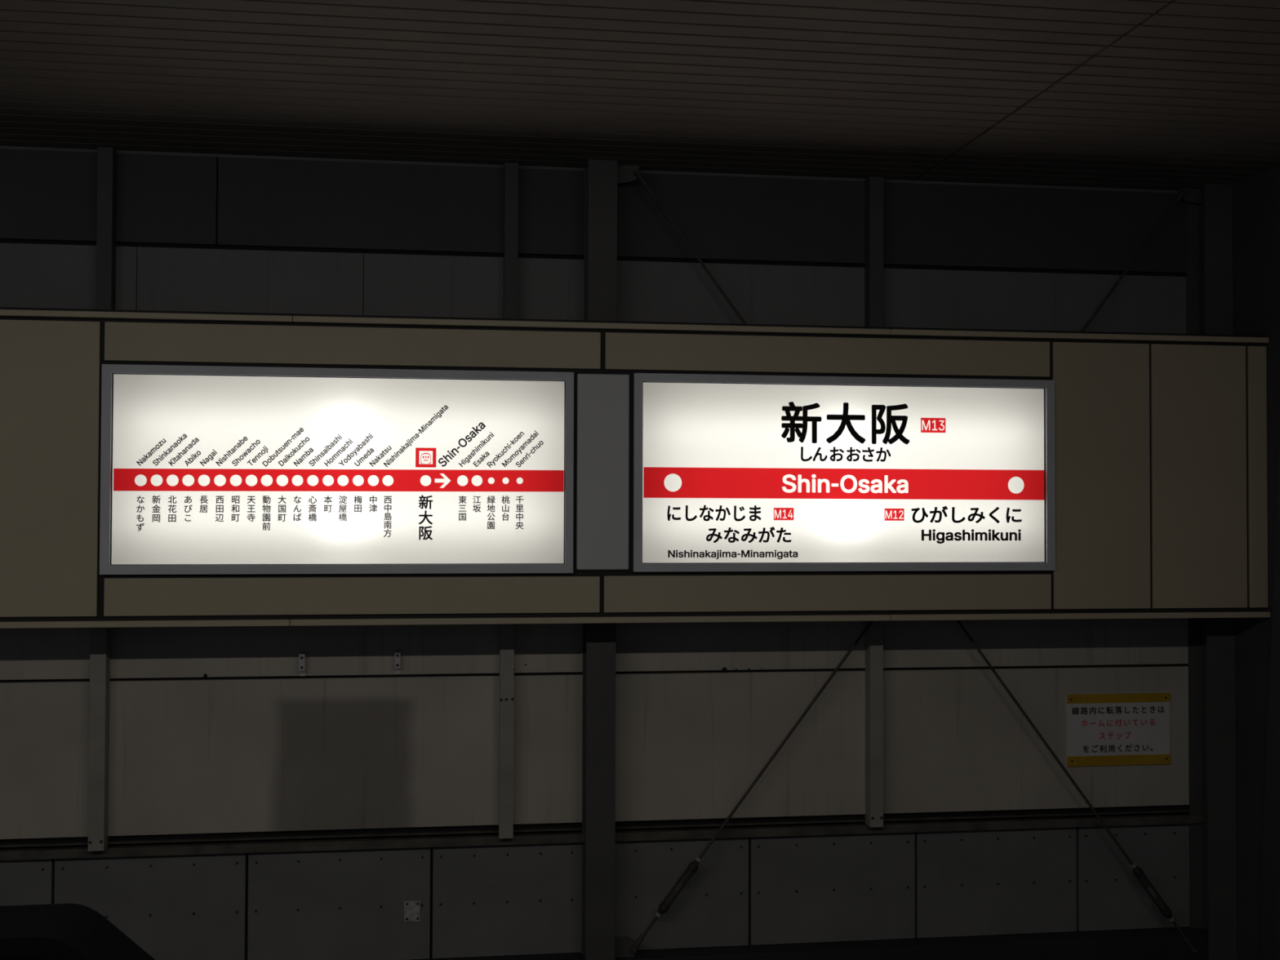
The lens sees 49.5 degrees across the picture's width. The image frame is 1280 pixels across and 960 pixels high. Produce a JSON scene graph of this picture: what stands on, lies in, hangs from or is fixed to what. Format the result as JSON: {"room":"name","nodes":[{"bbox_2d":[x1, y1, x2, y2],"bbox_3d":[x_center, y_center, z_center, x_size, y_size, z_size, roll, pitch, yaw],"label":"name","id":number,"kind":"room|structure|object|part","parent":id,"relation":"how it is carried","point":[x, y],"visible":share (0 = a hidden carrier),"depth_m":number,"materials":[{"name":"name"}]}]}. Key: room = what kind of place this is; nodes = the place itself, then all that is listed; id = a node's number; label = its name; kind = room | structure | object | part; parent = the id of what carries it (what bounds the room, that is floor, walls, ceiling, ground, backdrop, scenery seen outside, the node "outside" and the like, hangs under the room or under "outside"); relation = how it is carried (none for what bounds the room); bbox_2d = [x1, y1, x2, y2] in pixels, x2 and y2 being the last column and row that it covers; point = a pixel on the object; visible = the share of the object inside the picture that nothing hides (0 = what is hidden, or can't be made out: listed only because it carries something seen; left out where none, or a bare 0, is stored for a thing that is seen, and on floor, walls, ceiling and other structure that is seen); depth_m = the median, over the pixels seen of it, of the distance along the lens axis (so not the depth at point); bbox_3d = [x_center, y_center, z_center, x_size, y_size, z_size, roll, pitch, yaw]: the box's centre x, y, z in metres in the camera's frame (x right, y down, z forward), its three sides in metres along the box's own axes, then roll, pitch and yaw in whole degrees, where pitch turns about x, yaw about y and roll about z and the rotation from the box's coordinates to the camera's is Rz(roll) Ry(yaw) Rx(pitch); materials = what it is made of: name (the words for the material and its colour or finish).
{"room":"subway station platform","nodes":[
{"label":"subway station platform","id":0,"kind":"room"},
{"bbox_2d":[0,145,1189,959],"bbox_3d":[-2.896,0.526,6.165,12.020,4.600,0.154,0,-1,-8],"label":"wall","id":1,"kind":"structure","parent":0,"point":[215,732],"depth_m":6.46,"materials":[{"name":"grey stone"}]},
{"bbox_3d":[-2.996,1.919,6.062,0.818,0.507,0.030,0,-1,-8],"label":"wall panel","id":2,"kind":"part","parent":1,"relation":"part of","materials":[{"name":"grey metal"}]},
{"bbox_3d":[-5.613,1.216,5.702,6.506,0.683,0.030,0,-1,-8],"label":"wall panel","id":3,"kind":"part","parent":1,"relation":"part of","materials":[{"name":"grey metal"}]},
{"bbox_3d":[-5.611,0.390,5.720,6.506,0.944,0.030,0,-1,-8],"label":"wall panel","id":4,"kind":"part","parent":1,"relation":"part of","materials":[{"name":"grey metal"}]},
{"bbox_3d":[-5.608,-0.579,5.741,6.515,0.973,0.030,0,-1,-8],"label":"wall panel","id":5,"kind":"part","parent":1,"relation":"part of","materials":[{"name":"grey metal"}]},
{"bbox_3d":[-5.606,-1.287,5.757,6.510,0.404,0.030,0,-1,-8],"label":"wall panel","id":6,"kind":"part","parent":1,"relation":"part of","materials":[{"name":"grey metal"}]},
{"bbox_2d":[88,627,110,851],"bbox_3d":[-2.378,0.783,6.116,0.066,1.674,0.086,0,-1,-8],"label":"stud","id":7,"kind":"object","parent":1,"relation":"attached to","point":[100,651],"visible":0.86,"depth_m":6.08,"materials":[{"name":"beige paint"}]},
{"bbox_2d":[95,146,116,309],"bbox_3d":[-2.368,-0.761,6.154,0.065,1.415,0.080,0,-1,-8],"label":"stud","id":8,"kind":"object","parent":1,"relation":"attached to","point":[106,220],"visible":0.53,"depth_m":6.12,"materials":[{"name":"grey paint"}]},
{"bbox_3d":[-2.319,-0.558,6.212,0.126,0.973,0.030,0,-1,-8],"label":"wall panel","id":9,"kind":"part","parent":1,"relation":"part of","materials":[{"name":"grey metal"}]},
{"bbox_3d":[-2.176,1.924,6.180,0.816,0.507,0.030,0,-1,-8],"label":"wall panel","id":10,"kind":"part","parent":1,"relation":"part of","materials":[{"name":"grey metal"}]},
{"bbox_3d":[-2.146,-1.266,6.252,0.466,0.404,0.030,0,-1,-8],"label":"wall panel","id":11,"kind":"part","parent":1,"relation":"part of","materials":[{"name":"grey metal"}]},
{"bbox_3d":[-1.762,-0.555,6.292,0.994,0.973,0.030,0,-1,-8],"label":"wall panel","id":12,"kind":"part","parent":1,"relation":"part of","materials":[{"name":"grey metal"}]},
{"bbox_2d":[298,652,306,675],"bbox_3d":[-1.521,0.833,6.255,0.026,0.106,0.052,0,-1,-8],"label":"bracket","id":13,"kind":"object","parent":1,"relation":"attached to","point":[302,655],"visible":1,"depth_m":6.24,"materials":[{"name":"metal"}]},
{"bbox_3d":[-1.504,1.241,6.290,1.774,0.683,0.030,0,-1,-8],"label":"wall panel","id":14,"kind":"part","parent":1,"relation":"part of","materials":[{"name":"grey metal"}]},
{"bbox_3d":[-1.501,0.415,6.309,1.774,0.944,0.030,0,-1,-8],"label":"wall panel","id":15,"kind":"part","parent":1,"relation":"part of","materials":[{"name":"grey metal"}]},
{"bbox_3d":[-1.360,1.929,6.296,0.808,0.507,0.030,0,-1,-8],"label":"wall panel","id":16,"kind":"part","parent":1,"relation":"part of","materials":[{"name":"grey metal"}]},
{"bbox_3d":[-1.262,-1.260,6.378,1.306,0.404,0.030,0,-1,-8],"label":"wall panel","id":17,"kind":"part","parent":1,"relation":"part of","materials":[{"name":"grey metal"}]},
{"bbox_2d":[395,650,400,673],"bbox_3d":[-1.102,0.830,6.315,0.024,0.106,0.052,0,-1,-8],"label":"bracket","id":18,"kind":"object","parent":1,"relation":"attached to","point":[397,653],"visible":1,"depth_m":6.30,"materials":[{"name":"metal"}]},
{"bbox_2d":[404,900,420,921],"bbox_3d":[-1.037,1.964,6.322,0.072,0.092,0.009,0,-1,-8],"label":"metal plate","id":19,"kind":"object","parent":1,"relation":"attached to","point":[411,908],"visible":1,"depth_m":6.32,"materials":[{"name":"metal"}]},
{"bbox_3d":[-0.942,-0.550,6.409,0.659,0.973,0.030,0,-1,-8],"label":"wall panel","id":20,"kind":"part","parent":1,"relation":"part of","materials":[{"name":"grey metal"}]},
{"bbox_2d":[498,623,514,838],"bbox_3d":[-0.611,0.794,6.369,0.063,1.674,0.086,0,-1,-8],"label":"stud","id":21,"kind":"object","parent":1,"relation":"attached to","point":[506,631],"visible":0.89,"depth_m":6.33,"materials":[{"name":"beige paint"}]},
{"bbox_3d":[-0.592,1.934,6.406,0.721,0.507,0.030,0,-1,-8],"label":"wall panel","id":22,"kind":"part","parent":1,"relation":"part of","materials":[{"name":"grey metal"}]},
{"bbox_3d":[-0.413,1.248,6.447,0.404,0.683,0.030,0,-1,-8],"label":"wall panel","id":23,"kind":"part","parent":1,"relation":"part of","materials":[{"name":"grey metal"}]},
{"bbox_3d":[-0.411,0.421,6.465,0.404,0.944,0.030,0,-1,-8],"label":"wall panel","id":24,"kind":"part","parent":1,"relation":"part of","materials":[{"name":"grey metal"}]},
{"bbox_3d":[-0.408,-0.547,6.486,0.414,0.973,0.030,0,-1,-8],"label":"wall panel","id":25,"kind":"part","parent":1,"relation":"part of","materials":[{"name":"grey metal"}]},
{"bbox_3d":[-0.406,-1.255,6.501,0.410,0.404,0.030,0,-1,-8],"label":"wall panel","id":26,"kind":"part","parent":1,"relation":"part of","materials":[{"name":"grey metal"}]},
{"bbox_2d":[0,146,1179,193],"bbox_3d":[-2.980,-1.471,6.127,11.820,0.010,0.039,0,-1,-8],"label":"beam","id":27,"kind":"structure","parent":1,"relation":"attached to","point":[1,147],"depth_m":6.48,"materials":[{"name":"grey metal"}]},
{"bbox_2d":[0,809,1204,860],"bbox_3d":[-2.988,1.629,6.051,11.820,0.057,0.057,0,-1,-8],"label":"beam","id":28,"kind":"structure","parent":1,"relation":"attached to","point":[911,827],"depth_m":6.42,"materials":[{"name":"metal"}]},
{"bbox_3d":[0.144,1.938,6.512,0.741,0.507,0.030,0,-1,-8],"label":"wall panel","id":29,"kind":"part","parent":1,"relation":"part of","materials":[{"name":"grey metal"}]},
{"bbox_3d":[0.450,1.253,6.570,1.316,0.683,0.030,0,-1,-8],"label":"wall panel","id":30,"kind":"part","parent":1,"relation":"part of","materials":[{"name":"grey metal"}]},
{"bbox_3d":[0.452,0.427,6.588,1.316,0.944,0.030,0,-1,-8],"label":"wall panel","id":31,"kind":"part","parent":1,"relation":"part of","materials":[{"name":"grey metal"}]},
{"bbox_3d":[0.455,-0.541,6.609,1.325,0.973,0.030,0,-1,-8],"label":"wall panel","id":32,"kind":"part","parent":1,"relation":"part of","materials":[{"name":"grey metal"}]},
{"bbox_3d":[0.457,-1.250,6.625,1.320,0.404,0.030,0,-1,-8],"label":"wall panel","id":33,"kind":"part","parent":1,"relation":"part of","materials":[{"name":"grey metal"}]},
{"bbox_2d":[413,926,1208,959],"bbox_3d":[-2.984,2.498,5.989,11.820,0.648,0.145,0,-1,-8],"label":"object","id":34,"kind":"structure","parent":1,"relation":"attached to","point":[1166,943],"depth_m":6.60,"materials":[{"name":"paint"}]},
{"bbox_3d":[0.920,1.943,6.623,0.804,0.507,0.030,0,-1,-8],"label":"wall panel","id":35,"kind":"part","parent":1,"relation":"part of","materials":[{"name":"grey metal"}]},
{"bbox_2d":[865,621,883,827],"bbox_3d":[1.116,0.804,6.617,0.064,1.674,0.086,0,-1,-8],"label":"stud","id":36,"kind":"object","parent":1,"relation":"attached to","point":[874,633],"visible":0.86,"depth_m":6.58,"materials":[{"name":"beige paint"}]},
{"bbox_3d":[1.730,1.948,6.739,0.809,0.507,0.030,0,-1,-8],"label":"wall panel","id":37,"kind":"part","parent":1,"relation":"part of","materials":[{"name":"grey metal"}]},
{"bbox_3d":[1.967,-0.532,6.826,1.725,0.973,0.030,0,-1,-8],"label":"wall panel","id":38,"kind":"part","parent":1,"relation":"part of","materials":[{"name":"grey metal"}]},
{"bbox_3d":[1.969,-1.241,6.841,1.720,0.404,0.030,0,-1,-8],"label":"wall panel","id":39,"kind":"part","parent":1,"relation":"part of","materials":[{"name":"grey metal"}]},
{"bbox_3d":[1.964,0.436,6.805,1.716,0.944,0.030,0,-1,-8],"label":"wall panel","id":40,"kind":"part","parent":1,"relation":"part of","materials":[{"name":"grey metal"}]},
{"bbox_3d":[1.962,1.262,6.787,1.716,0.683,0.030,0,-1,-8],"label":"wall panel","id":41,"kind":"part","parent":1,"relation":"part of","materials":[{"name":"grey metal"}]},
{"bbox_2d":[1066,692,1170,766],"bbox_3d":[2.352,1.225,6.821,0.537,0.351,0.013,0,-1,-8],"label":"notice sign","id":42,"kind":"object","parent":1,"relation":"attached to","point":[1114,729],"visible":1,"depth_m":6.82,"materials":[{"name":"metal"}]},
{"bbox_3d":[2.483,1.952,6.847,0.688,0.507,0.030,0,-1,-8],"label":"wall panel","id":43,"kind":"part","parent":1,"relation":"part of","materials":[{"name":"grey metal"}]},
{"bbox_2d":[0,0,1279,190],"bbox_3d":[-1.760,-1.715,1.856,11.020,0.300,9.100,0,-1,-8],"label":"ceiling","id":44,"kind":"structure","parent":0,"point":[1171,95],"depth_m":5.19,"materials":[{"name":"grey metal"}]},
{"bbox_2d":[1232,164,1279,959],"bbox_3d":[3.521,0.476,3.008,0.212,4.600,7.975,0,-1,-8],"label":"support column","id":45,"kind":"structure","parent":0,"point":[1255,198],"depth_m":6.57,"materials":[{"name":"grey metal"}]},
{"bbox_3d":[-1.662,2.152,0.297,10.820,1.100,6.150,0,-1,-8],"label":"floor","id":46,"kind":"structure","parent":0,"visible":0},
{"bbox_2d":[0,903,155,959],"bbox_3d":[-1.431,1.228,2.482,1.385,0.845,0.230,0,-1,-8],"label":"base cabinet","id":47,"kind":"object","parent":46,"relation":"on","point":[53,931],"visible":1,"depth_m":2.54,"materials":[{"name":"black paint"}]},
{"bbox_3d":[-1.417,1.215,2.384,1.325,0.765,0.008,0,-1,-8],"label":"panel","id":48,"kind":"part","parent":47,"relation":"part of","materials":[{"name":"black"}]},
{"bbox_3d":[-2.290,2.870,4.653,10.820,0.150,2.680,0,-1,-8],"label":"floor","id":49,"kind":"structure","parent":0,"visible":0},
{"bbox_2d":[581,159,639,959],"bbox_3d":[-0.131,0.689,6.393,0.249,4.299,0.179,0,-1,-8],"label":"steel column","id":50,"kind":"structure","parent":49,"relation":"on","point":[602,177],"depth_m":6.29,"materials":[{"name":"grey metal"}]},
{"bbox_2d":[0,306,1271,628],"bbox_3d":[-2.938,-0.052,5.769,11.818,1.318,0.290,0,-1,-8],"label":"fascia","id":51,"kind":"object","parent":50,"relation":"attached to","point":[1161,493],"visible":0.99,"depth_m":6.08,"materials":[{"name":"beige metal"}]},
{"bbox_3d":[-3.724,-0.056,5.538,2.996,1.220,0.016,0,-1,-8],"label":"tan panel","id":52,"kind":"part","parent":51,"relation":"part of","materials":[{"name":"metal"}]},
{"bbox_3d":[-5.121,0.577,5.314,7.374,0.026,0.036,0,-1,-8],"label":"trim rail","id":53,"kind":"part","parent":51,"relation":"part of","materials":[{"name":"beige metal"}]},
{"bbox_3d":[-5.117,-0.701,5.342,7.374,0.025,0.036,0,-1,-8],"label":"trim rail","id":54,"kind":"part","parent":51,"relation":"part of","materials":[{"name":"beige metal"}]},
{"bbox_2d":[99,364,573,574],"bbox_3d":[-1.276,-0.036,6.003,1.958,0.869,0.270,0,-1,-8],"label":"sign","id":55,"kind":"object","parent":51,"relation":"attached to","point":[205,469],"visible":1,"depth_m":5.88,"materials":[{"name":"white plastic"}]},
{"bbox_3d":[-1.195,0.491,5.889,2.060,0.157,0.016,0,-1,-8],"label":"tan panel","id":56,"kind":"part","parent":51,"relation":"part of","materials":[{"name":"metal"}]},
{"bbox_3d":[-1.197,-0.570,5.911,2.070,0.161,0.016,0,-1,-8],"label":"tan panel","id":57,"kind":"part","parent":51,"relation":"part of","materials":[{"name":"metal"}]},
{"bbox_3d":[-0.177,0.607,6.022,2.611,0.026,0.036,0,-1,-8],"label":"trim rail","id":58,"kind":"part","parent":51,"relation":"part of","materials":[{"name":"beige metal"}]},
{"bbox_3d":[-0.173,-0.671,6.050,2.611,0.025,0.036,0,-1,-8],"label":"trim rail","id":59,"kind":"part","parent":51,"relation":"part of","materials":[{"name":"beige metal"}]},
{"bbox_3d":[-0.161,-0.035,6.046,0.228,0.852,0.020,0,-1,-8],"label":"plate","id":60,"kind":"part","parent":51,"relation":"part of","materials":[{"name":"grey metal"}]},
{"bbox_3d":[0.860,-0.557,6.206,2.044,0.161,0.016,0,-1,-8],"label":"tan panel","id":61,"kind":"part","parent":51,"relation":"part of","materials":[{"name":"metal"}]},
{"bbox_3d":[0.857,0.503,6.183,2.048,0.159,0.016,0,-1,-8],"label":"tan panel","id":62,"kind":"part","parent":51,"relation":"part of","materials":[{"name":"metal"}]},
{"bbox_2d":[632,373,1055,572],"bbox_3d":[0.912,-0.025,6.316,1.934,0.866,0.270,0,-1,-8],"label":"name sign","id":63,"kind":"object","parent":51,"relation":"attached to","point":[731,473],"visible":1,"depth_m":6.20,"materials":[{"name":"white plastic"}]},
{"bbox_3d":[2.026,-0.658,6.365,1.828,0.025,0.036,0,-1,-8],"label":"trim rail","id":64,"kind":"part","parent":51,"relation":"part of","materials":[{"name":"beige metal"}]},
{"bbox_3d":[2.023,0.621,6.337,1.828,0.026,0.036,0,-1,-8],"label":"trim rail","id":65,"kind":"part","parent":51,"relation":"part of","materials":[{"name":"beige metal"}]},
{"bbox_3d":[2.119,-0.020,6.375,0.467,1.220,0.016,0,-1,-8],"label":"tan panel","id":66,"kind":"part","parent":51,"relation":"part of","materials":[{"name":"metal"}]},
{"bbox_3d":[2.594,-0.017,6.443,0.467,1.220,0.016,0,-1,-8],"label":"tan panel","id":67,"kind":"part","parent":51,"relation":"part of","materials":[{"name":"metal"}]},
{"bbox_3d":[2.884,-0.015,6.484,0.090,1.220,0.016,0,-1,-8],"label":"panel","id":68,"kind":"part","parent":51,"relation":"part of","materials":[{"name":"beige metal"}]},
{"bbox_2d":[630,188,1186,952],"bbox_3d":[1.322,0.367,6.598,2.751,3.614,0.045,0,-1,-8],"label":"rod","id":69,"kind":"object","parent":50,"relation":"attached to","point":[664,907],"visible":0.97,"depth_m":6.47,"materials":[{"name":"metal"}]},
{"bbox_3d":[0.067,2.022,6.383,0.205,0.264,0.013,0,-1,-8],"label":"rod","id":70,"kind":"part","parent":69,"relation":"part of","materials":[{"name":"metal"}]},
{"bbox_2d":[633,169,1197,953],"bbox_3d":[1.334,0.428,6.573,2.766,3.712,0.045,0,-1,-8],"label":"rod","id":71,"kind":"object","parent":50,"relation":"attached to","point":[1138,872],"visible":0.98,"depth_m":6.64,"materials":[{"name":"metal"}]},
{"bbox_3d":[2.587,2.146,6.716,0.204,0.268,0.013,0,-1,-8],"label":"rod","id":72,"kind":"part","parent":71,"relation":"part of","materials":[{"name":"metal"}]},
{"bbox_2d":[1179,183,1237,959],"bbox_3d":[2.766,0.707,6.808,0.215,4.299,0.179,0,-1,-8],"label":"steel column","id":73,"kind":"structure","parent":49,"relation":"on","point":[1208,209],"depth_m":6.76,"materials":[{"name":"grey metal"}]}
]}

